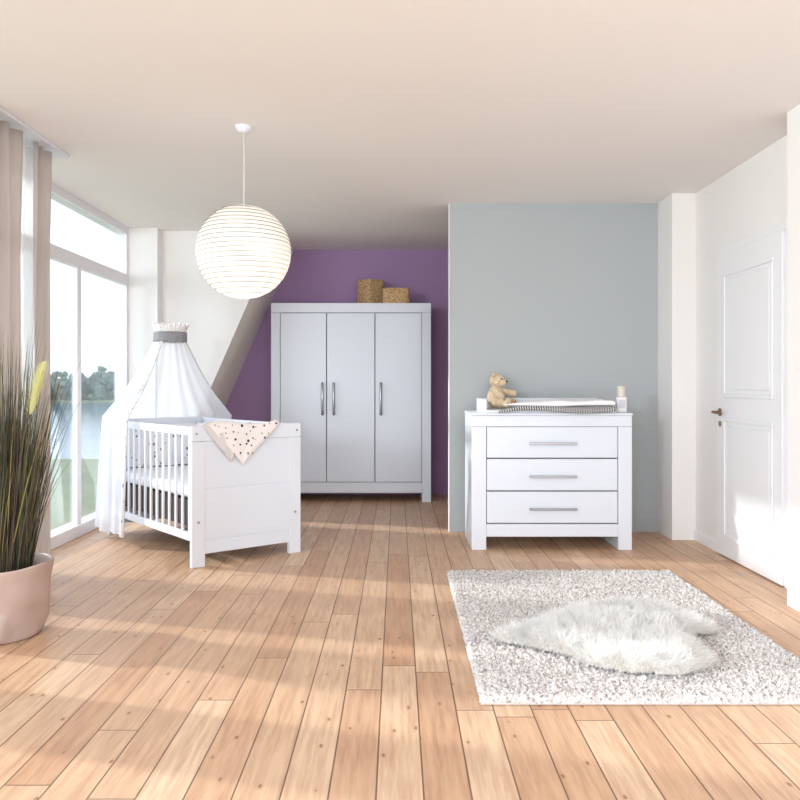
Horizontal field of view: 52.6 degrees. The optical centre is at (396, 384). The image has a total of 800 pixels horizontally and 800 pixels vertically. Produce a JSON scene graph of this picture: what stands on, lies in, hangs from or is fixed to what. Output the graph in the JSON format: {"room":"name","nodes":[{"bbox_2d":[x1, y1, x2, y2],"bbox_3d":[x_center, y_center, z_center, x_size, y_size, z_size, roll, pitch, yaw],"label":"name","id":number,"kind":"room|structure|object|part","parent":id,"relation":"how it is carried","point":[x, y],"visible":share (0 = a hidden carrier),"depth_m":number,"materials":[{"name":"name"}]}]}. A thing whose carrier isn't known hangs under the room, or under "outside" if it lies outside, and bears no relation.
{"room":"children's room","nodes":[
{"label":"children's room","id":0,"kind":"room"},
{"bbox_2d":[115,228,128,400],"bbox_3d":[-2.380,-0.130,7.575,0.120,2.460,1.150,0,0,0],"label":"wall","id":1,"kind":"structure","parent":0,"point":[118,237],"depth_m":7.00,"materials":[{"name":"white paint"}]},
{"bbox_2d":[129,228,161,382],"bbox_3d":[-2.195,-0.130,7.075,0.250,2.460,0.150,0,0,0],"label":"wall pier","id":2,"kind":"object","parent":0,"point":[145,244],"visible":0.43,"depth_m":7.00,"materials":[{"name":"white paint"}]},
{"bbox_2d":[162,231,292,405],"bbox_3d":[-1.680,-0.130,7.650,1.280,2.460,1.000,0,0,0],"label":"wall","id":3,"kind":"structure","parent":0,"point":[222,330],"depth_m":7.15,"materials":[{"name":"white paint"}]},
{"bbox_2d":[225,250,447,493],"bbox_3d":[-0.085,-0.130,8.210,4.710,2.460,0.120,0,0,0],"label":"wall","id":4,"kind":"structure","parent":0,"point":[312,276],"depth_m":8.15,"materials":[{"name":"purple paint"}]},
{"bbox_2d":[0,494,799,799],"bbox_3d":[-0.085,1.175,3.525,4.710,0.150,9.450,0,0,0],"label":"floor","id":5,"kind":"structure","parent":0,"point":[338,667],"depth_m":2.92,"materials":[{"name":"brown wood"}]},
{"bbox_2d":[0,317,93,644],"bbox_3d":[-1.770,0.383,3.558,0.848,1.434,0.822,0,0,-7],"label":"potted grass","id":6,"kind":"object","parent":5,"relation":"on","point":[25,573],"depth_m":3.49,"materials":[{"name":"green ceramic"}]},
{"bbox_2d":[0,552,53,644],"bbox_3d":[-1.750,0.931,3.560,0.438,0.338,0.437,0,0,-29],"label":"pot","id":7,"kind":"object","parent":6,"relation":"attached to","point":[25,580],"depth_m":3.47,"materials":[{"name":"beige ceramic"}]},
{"bbox_3d":[-1.580,0.355,3.472,0.155,0.891,0.021,0,0,15],"label":"plume stem","id":8,"kind":"part","parent":6,"relation":"part of","materials":[{"name":"yellow"}]},
{"bbox_2d":[108,416,300,567],"bbox_3d":[-1.384,0.675,5.655,0.765,0.850,1.445,0,0,-39],"label":"cot","id":9,"kind":"object","parent":5,"relation":"on","point":[228,505],"visible":0.73,"depth_m":5.15,"materials":[{"name":"white paint"}]},
{"bbox_3d":[-1.830,0.667,6.205,0.593,0.715,0.026,0,0,-39],"label":"headboard","id":10,"kind":"part","parent":9,"relation":"part of","materials":[{"name":"white paint"}]},
{"bbox_2d":[126,465,187,496],"bbox_3d":[-1.385,0.661,5.656,0.684,0.084,1.374,0,0,-39],"label":"mattress","id":11,"kind":"object","parent":9,"relation":"in","point":[185,466],"visible":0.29,"depth_m":5.55,"materials":[{"name":"white fabric"}]},
{"bbox_3d":[-1.667,0.920,5.428,0.028,0.050,1.378,0,0,-39],"label":"rail","id":12,"kind":"part","parent":9,"relation":"part of","materials":[{"name":"white paint"}]},
{"bbox_3d":[-1.667,0.281,5.428,0.028,0.049,1.378,0,0,-39],"label":"rail","id":13,"kind":"part","parent":9,"relation":"part of","materials":[{"name":"white paint"}]},
{"bbox_2d":[94,322,231,537],"bbox_3d":[-1.750,0.315,6.085,0.700,1.569,1.066,0,0,42],"label":"canopy","id":14,"kind":"object","parent":9,"relation":"attached to","point":[169,382],"visible":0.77,"depth_m":6.06,"materials":[{"name":"white fabric"}]},
{"bbox_2d":[126,423,202,470],"bbox_3d":[-1.541,0.459,5.855,0.684,0.322,0.858,0,0,-39],"label":"bumper cover","id":15,"kind":"object","parent":9,"relation":"attached to","point":[179,424],"visible":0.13,"depth_m":6.16,"materials":[{"name":"grey"}]},
{"bbox_3d":[-1.829,0.295,6.204,0.765,0.090,0.032,0,0,-39],"label":"rail","id":16,"kind":"part","parent":9,"relation":"part of","materials":[{"name":"white paint"}]},
{"bbox_3d":[-1.206,0.721,4.894,0.085,0.758,0.032,0,0,-39],"label":"post","id":17,"kind":"part","parent":9,"relation":"part of","materials":[{"name":"white paint"}]},
{"bbox_3d":[-1.104,0.281,5.884,0.028,0.049,1.378,0,0,-39],"label":"rail","id":18,"kind":"part","parent":9,"relation":"part of","materials":[{"name":"white paint"}]},
{"bbox_2d":[199,420,278,463],"bbox_3d":[-0.977,0.357,5.070,0.539,0.278,0.072,0,0,-39],"label":"blanket","id":19,"kind":"object","parent":9,"relation":"hanging from","point":[241,440],"visible":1,"depth_m":5.03,"materials":[{"name":"white fabric"}]},
{"bbox_3d":[-0.942,0.295,5.108,0.765,0.090,0.032,0,0,-39],"label":"rail","id":20,"kind":"part","parent":9,"relation":"part of","materials":[{"name":"white paint"}]},
{"bbox_3d":[-0.942,0.667,5.109,0.593,0.715,0.026,0,0,-39],"label":"footboard","id":21,"kind":"part","parent":9,"relation":"part of","materials":[{"name":"white paint"}]},
{"bbox_3d":[-0.677,0.721,5.322,0.085,0.758,0.032,0,0,-39],"label":"post","id":22,"kind":"part","parent":9,"relation":"part of","materials":[{"name":"white paint"}]},
{"bbox_2d":[271,303,430,501],"bbox_3d":[-0.432,0.165,7.843,1.505,1.871,0.545,0,0,0],"label":"wardrobe","id":23,"kind":"object","parent":5,"relation":"on","point":[355,378],"visible":0.87,"depth_m":7.62,"materials":[{"name":"white paint"}]},
{"bbox_3d":[-0.881,0.117,7.628,0.429,1.587,0.020,0,0,0],"label":"door","id":24,"kind":"part","parent":23,"relation":"part of","materials":[{"name":"white paint"}]},
{"bbox_3d":[-0.700,0.130,7.596,0.022,0.311,0.052,0,0,0],"label":"handle","id":25,"kind":"part","parent":23,"relation":"part of","materials":[{"name":"silver metal"}]},
{"bbox_3d":[-0.594,0.130,7.596,0.022,0.311,0.052,0,0,0],"label":"handle","id":26,"kind":"part","parent":23,"relation":"part of","materials":[{"name":"silver metal"}]},
{"bbox_3d":[-0.435,0.117,7.628,0.448,1.587,0.020,0,0,0],"label":"door","id":27,"kind":"part","parent":23,"relation":"part of","materials":[{"name":"white paint"}]},
{"bbox_2d":[357,279,383,302],"bbox_3d":[-0.258,-0.897,7.935,0.215,0.253,0.225,0,0,-38],"label":"wicker basket","id":28,"kind":"object","parent":23,"relation":"on","point":[369,290],"visible":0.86,"depth_m":7.85,"materials":[{"name":"brown wicker"}]},
{"bbox_3d":[-0.152,0.130,7.596,0.022,0.311,0.052,0,0,0],"label":"handle","id":29,"kind":"part","parent":23,"relation":"part of","materials":[{"name":"silver metal"}]},
{"bbox_2d":[382,288,409,302],"bbox_3d":[-0.008,-0.844,7.700,0.264,0.147,0.136,0,0,2],"label":"wicker basket","id":30,"kind":"object","parent":23,"relation":"on","point":[390,295],"visible":0.98,"depth_m":7.64,"materials":[{"name":"brown wicker"}]},
{"bbox_3d":[0.014,0.117,7.628,0.434,1.587,0.020,0,0,0],"label":"door","id":31,"kind":"part","parent":23,"relation":"part of","materials":[{"name":"white paint"}]},
{"bbox_2d":[464,411,632,549],"bbox_3d":[1.032,0.643,5.641,1.078,0.913,0.558,0,0,0],"label":"dresser","id":32,"kind":"object","parent":5,"relation":"on","point":[527,474],"visible":0.99,"depth_m":5.40,"materials":[{"name":"white paint"}]},
{"bbox_2d":[477,398,616,412],"bbox_3d":[1.028,0.141,5.689,0.885,0.092,0.539,0,0,0],"label":"board","id":33,"kind":"object","parent":32,"relation":"on","point":[483,406],"visible":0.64,"depth_m":5.61,"materials":[{"name":"white paint"}]},
{"bbox_2d":[487,372,515,407],"bbox_3d":[0.751,0.036,5.844,0.216,0.258,0.179,0,0,20],"label":"teddy bear","id":34,"kind":"object","parent":33,"relation":"on","point":[496,394],"visible":0.97,"depth_m":5.82},
{"bbox_3d":[1.028,0.178,5.680,0.885,0.018,0.520,0,0,0],"label":"board","id":35,"kind":"part","parent":33,"relation":"part of","materials":[{"name":"white paint"}]},
{"bbox_2d":[464,411,632,414],"bbox_3d":[1.032,0.195,5.658,1.078,0.016,0.524,0,0,0],"label":"countertop","id":36,"kind":"structure","parent":32,"relation":"on","point":[468,412],"depth_m":5.40,"materials":[{"name":"white paint"}]},
{"bbox_3d":[1.035,0.816,5.413,0.872,0.208,0.022,0,0,0],"label":"drawer","id":37,"kind":"part","parent":32,"relation":"part of","materials":[{"name":"white paint"}]},
{"bbox_3d":[1.035,0.599,5.413,0.872,0.209,0.022,0,0,0],"label":"drawer","id":38,"kind":"part","parent":32,"relation":"part of","materials":[{"name":"white paint"}]},
{"bbox_3d":[1.035,0.383,5.413,0.872,0.205,0.022,0,0,0],"label":"drawer","id":39,"kind":"part","parent":32,"relation":"part of","materials":[{"name":"white paint"}]},
{"bbox_3d":[1.036,0.825,5.386,0.315,0.016,0.048,0,0,0],"label":"handle","id":40,"kind":"part","parent":32,"relation":"part of","materials":[{"name":"silver metal"}]},
{"bbox_3d":[1.036,0.609,5.386,0.315,0.016,0.048,0,0,0],"label":"handle","id":41,"kind":"part","parent":32,"relation":"part of","materials":[{"name":"silver metal"}]},
{"bbox_3d":[1.036,0.389,5.386,0.315,0.016,0.048,0,0,0],"label":"handle","id":42,"kind":"part","parent":32,"relation":"part of","materials":[{"name":"silver metal"}]},
{"bbox_2d":[498,405,616,413],"bbox_3d":[1.058,0.162,5.623,0.782,0.054,0.562,0,0,0],"label":"knitted blanket","id":43,"kind":"object","parent":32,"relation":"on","point":[584,409],"visible":0.76,"depth_m":5.35,"materials":[{"name":"grey fabric"}]},
{"bbox_2d":[503,399,614,405],"bbox_3d":[1.074,0.119,5.633,0.749,0.044,0.546,0,0,0],"label":"changing pad","id":44,"kind":"object","parent":43,"relation":"on","point":[550,402],"visible":1,"depth_m":5.37,"materials":[{"name":"white fabric"}]},
{"bbox_2d":[616,386,626,412],"bbox_3d":[1.522,0.097,5.500,0.064,0.181,0.054,0,0,0],"label":"lotion bottle","id":45,"kind":"object","parent":32,"relation":"on","point":[621,401],"visible":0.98,"depth_m":5.48,"materials":[{"name":"white plastic"}]},
{"bbox_2d":[446,569,799,704],"bbox_3d":[0.931,1.075,3.728,1.294,0.048,1.901,0,0,0],"label":"shaggy rug","id":46,"kind":"object","parent":5,"relation":"on","point":[752,669],"visible":0.67,"depth_m":3.17,"materials":[{"name":"grey carpet"}]},
{"bbox_2d":[484,594,724,677],"bbox_3d":[0.984,1.009,3.418,0.899,0.119,1.013,0,0,42],"label":"sheepskin","id":47,"kind":"object","parent":46,"relation":"on","point":[630,635],"visible":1,"depth_m":3.25,"materials":[{"name":"white fur"}]},
{"bbox_2d":[0,0,799,249],"bbox_3d":[-0.085,-1.460,3.525,4.710,0.200,9.450,0,0,0],"label":"ceiling","id":48,"kind":"structure","parent":0,"point":[368,119],"depth_m":3.85,"materials":[{"name":"white paint"}]},
{"bbox_2d":[0,106,69,157],"bbox_3d":[-2.020,-1.349,3.940,0.180,0.021,1.680,0,0,0],"label":"rail","id":49,"kind":"object","parent":48,"relation":"attached to","point":[30,135],"visible":0.58,"depth_m":4.38,"materials":[{"name":"white paint"}]},
{"bbox_2d":[0,120,22,435],"bbox_3d":[-1.984,-0.121,4.111,0.061,2.418,0.319,0,0,0],"label":"curtain","id":50,"kind":"object","parent":49,"relation":"hanging from","point":[11,140],"visible":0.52,"depth_m":4.11,"materials":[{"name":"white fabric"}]},
{"bbox_2d":[20,142,34,444],"bbox_3d":[-2.060,-0.121,4.370,0.049,2.418,0.797,0,0,0],"label":"curtain","id":51,"kind":"object","parent":49,"relation":"hanging from","point":[26,249],"visible":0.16,"depth_m":4.52,"materials":[{"name":"white fabric"}]},
{"bbox_2d":[33,141,51,554],"bbox_3d":[-1.990,-0.121,4.532,0.047,2.418,0.222,0,0,0],"label":"curtain","id":52,"kind":"object","parent":49,"relation":"hanging from","point":[42,159],"visible":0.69,"depth_m":4.52,"materials":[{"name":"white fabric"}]},
{"bbox_2d":[195,124,290,298],"bbox_3d":[-0.806,-0.909,4.260,0.496,0.901,0.496,0,0,-43],"label":"paper lantern","id":53,"kind":"object","parent":48,"relation":"hanging from","point":[243,251],"visible":1,"depth_m":4.08,"materials":[{"name":"white paper"}]},
{"bbox_3d":[-0.806,-0.699,4.260,0.496,0.481,0.496,0,0,0],"label":"lamp shade","id":54,"kind":"part","parent":53,"relation":"part of","materials":[{"name":"white paper"}]},
{"bbox_3d":[-0.805,-1.054,4.260,0.009,0.611,0.007,0,0,0],"label":"cord","id":55,"kind":"part","parent":53,"relation":"part of","materials":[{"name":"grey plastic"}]},
{"bbox_2d":[450,203,657,531],"bbox_3d":[1.181,-0.130,6.100,1.577,2.460,0.080,0,0,0],"label":"wall partition","id":56,"kind":"structure","parent":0,"point":[555,300],"depth_m":6.06,"materials":[{"name":"grey paint"}]},
{"bbox_2d":[448,203,449,531],"bbox_3d":[0.391,-0.130,6.098,0.005,2.460,0.085,0,0,0],"label":"trim","id":57,"kind":"structure","parent":56,"relation":"attached to","point":[449,203],"depth_m":6.06,"materials":[{"name":"white paint"}]},
{"bbox_2d":[658,193,695,539],"bbox_3d":[2.037,-0.130,5.905,0.167,2.460,0.310,0,0,0],"label":"wall pier","id":58,"kind":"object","parent":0,"point":[677,211],"visible":1,"depth_m":5.75,"materials":[{"name":"white paint"}]},
{"bbox_2d":[696,135,786,539],"bbox_3d":[2.195,-0.130,6.100,0.150,2.460,4.100,0,0,0],"label":"wall","id":59,"kind":"structure","parent":0,"point":[750,199],"depth_m":5.41,"materials":[{"name":"white paint"}]},
{"bbox_2d":[694,530,716,551],"bbox_3d":[2.112,1.065,5.535,0.015,0.070,0.430,0,0,0],"label":"baseboard","id":60,"kind":"structure","parent":59,"relation":"attached to","point":[705,540],"depth_m":5.53,"materials":[{"name":"white wood"}]},
{"bbox_2d":[711,220,786,588],"bbox_3d":[2.078,0.105,4.815,0.105,1.990,0.970,0,0,0],"label":"door","id":61,"kind":"structure","parent":59,"relation":"in","point":[751,412],"depth_m":4.74,"materials":[{"name":"white wood"}]},
{"bbox_3d":[2.060,0.208,5.190,0.070,0.118,0.142,0,0,0],"label":"handle","id":62,"kind":"part","parent":61,"relation":"part of","materials":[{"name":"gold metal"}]},
{"bbox_2d":[787,104,799,611],"bbox_3d":[2.110,-0.130,1.425,0.320,2.460,5.250,0,0,0],"label":"wall","id":63,"kind":"structure","parent":0,"point":[793,116],"depth_m":3.98,"materials":[{"name":"white paint"}]},
{"label":"outside","id":64,"kind":"structure","parent":0,"visible":0},
{"bbox_2d":[50,400,114,402],"bbox_3d":[-100.000,4.250,263.000,320.000,0.900,134.000,0,0,0],"label":"bank","id":65,"kind":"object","parent":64,"point":[56,401],"depth_m":195.99,"materials":[{"name":"green plant"}]},
{"bbox_2d":[50,379,55,400],"bbox_3d":[-85.797,1.300,198.611,4.506,6.048,4.394,0,0,-6],"label":"tree","id":66,"kind":"object","parent":65,"relation":"on","point":[51,383],"visible":0.14,"depth_m":198.20,"materials":[{"name":"green plant"}]},
{"bbox_2d":[50,371,62,399],"bbox_3d":[-88.962,0.278,211.050,4.591,8.148,5.338,0,0,8],"label":"tree","id":67,"kind":"object","parent":65,"relation":"on","point":[52,375],"visible":0.37,"depth_m":210.21,"materials":[{"name":"green plant"}]},
{"bbox_2d":[57,371,67,398],"bbox_3d":[-84.183,0.159,205.317,4.147,7.463,4.506,0,0,-1],"label":"tree","id":68,"kind":"object","parent":65,"relation":"on","point":[64,377],"visible":0.67,"depth_m":204.29,"materials":[{"name":"green plant"}]},
{"bbox_2d":[63,372,83,400],"bbox_3d":[-79.263,0.465,198.871,4.952,7.306,4.729,0,0,42],"label":"tree","id":69,"kind":"object","parent":65,"relation":"on","point":[69,381],"visible":0.5,"depth_m":197.86,"materials":[{"name":"green plant"}]},
{"bbox_2d":[81,378,93,399],"bbox_3d":[-78.612,1.227,204.657,4.639,6.225,4.523,0,0,28],"label":"tree","id":70,"kind":"object","parent":65,"relation":"on","point":[86,390],"visible":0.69,"depth_m":203.39,"materials":[{"name":"green plant"}]},
{"bbox_2d":[88,371,106,400],"bbox_3d":[-73.786,0.414,198.661,4.414,7.833,5.131,0,0,18],"label":"tree","id":71,"kind":"object","parent":65,"relation":"on","point":[98,390],"visible":0.99,"depth_m":197.81,"materials":[{"name":"green plant"}]},
{"bbox_2d":[97,365,106,399],"bbox_3d":[-77.014,-0.602,211.140,5.448,9.023,5.014,0,0,-45],"label":"tree","id":72,"kind":"object","parent":65,"relation":"on","point":[101,368],"visible":0.3,"depth_m":210.47,"materials":[{"name":"green plant"}]},
{"bbox_2d":[104,370,114,399],"bbox_3d":[-72.251,0.193,205.091,5.116,7.903,5.357,0,0,36],"label":"tree","id":73,"kind":"object","parent":65,"relation":"on","point":[110,378],"visible":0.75,"depth_m":203.62,"materials":[{"name":"green plant"}]},
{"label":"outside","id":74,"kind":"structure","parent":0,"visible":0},
{"bbox_2d":[50,403,112,458],"bbox_3d":[-115.000,4.475,120.500,290.000,0.450,151.000,0,0,0],"label":"lake","id":75,"kind":"structure","parent":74,"point":[91,413],"depth_m":77.37,"materials":[{"name":"blue liquid"}]},
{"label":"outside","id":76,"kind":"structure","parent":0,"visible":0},
{"bbox_2d":[50,459,98,529],"bbox_3d":[-46.600,4.350,20.000,86.800,0.500,50.000,0,0,0],"label":"lawn","id":77,"kind":"structure","parent":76,"point":[62,497],"depth_m":31.48,"materials":[{"name":"green plant"}]},
{"bbox_3d":[-2.380,-0.130,0.950,0.120,2.460,4.300,0,0,0],"label":"wall","id":78,"kind":"structure","parent":0,"visible":0},
{"bbox_2d":[50,183,127,549],"bbox_3d":[-2.360,-0.130,5.050,0.120,2.460,3.900,0,0,0],"label":"window","id":79,"kind":"structure","parent":78,"relation":"in","point":[79,526],"depth_m":5.89,"materials":[{"name":"white"}]}
]}

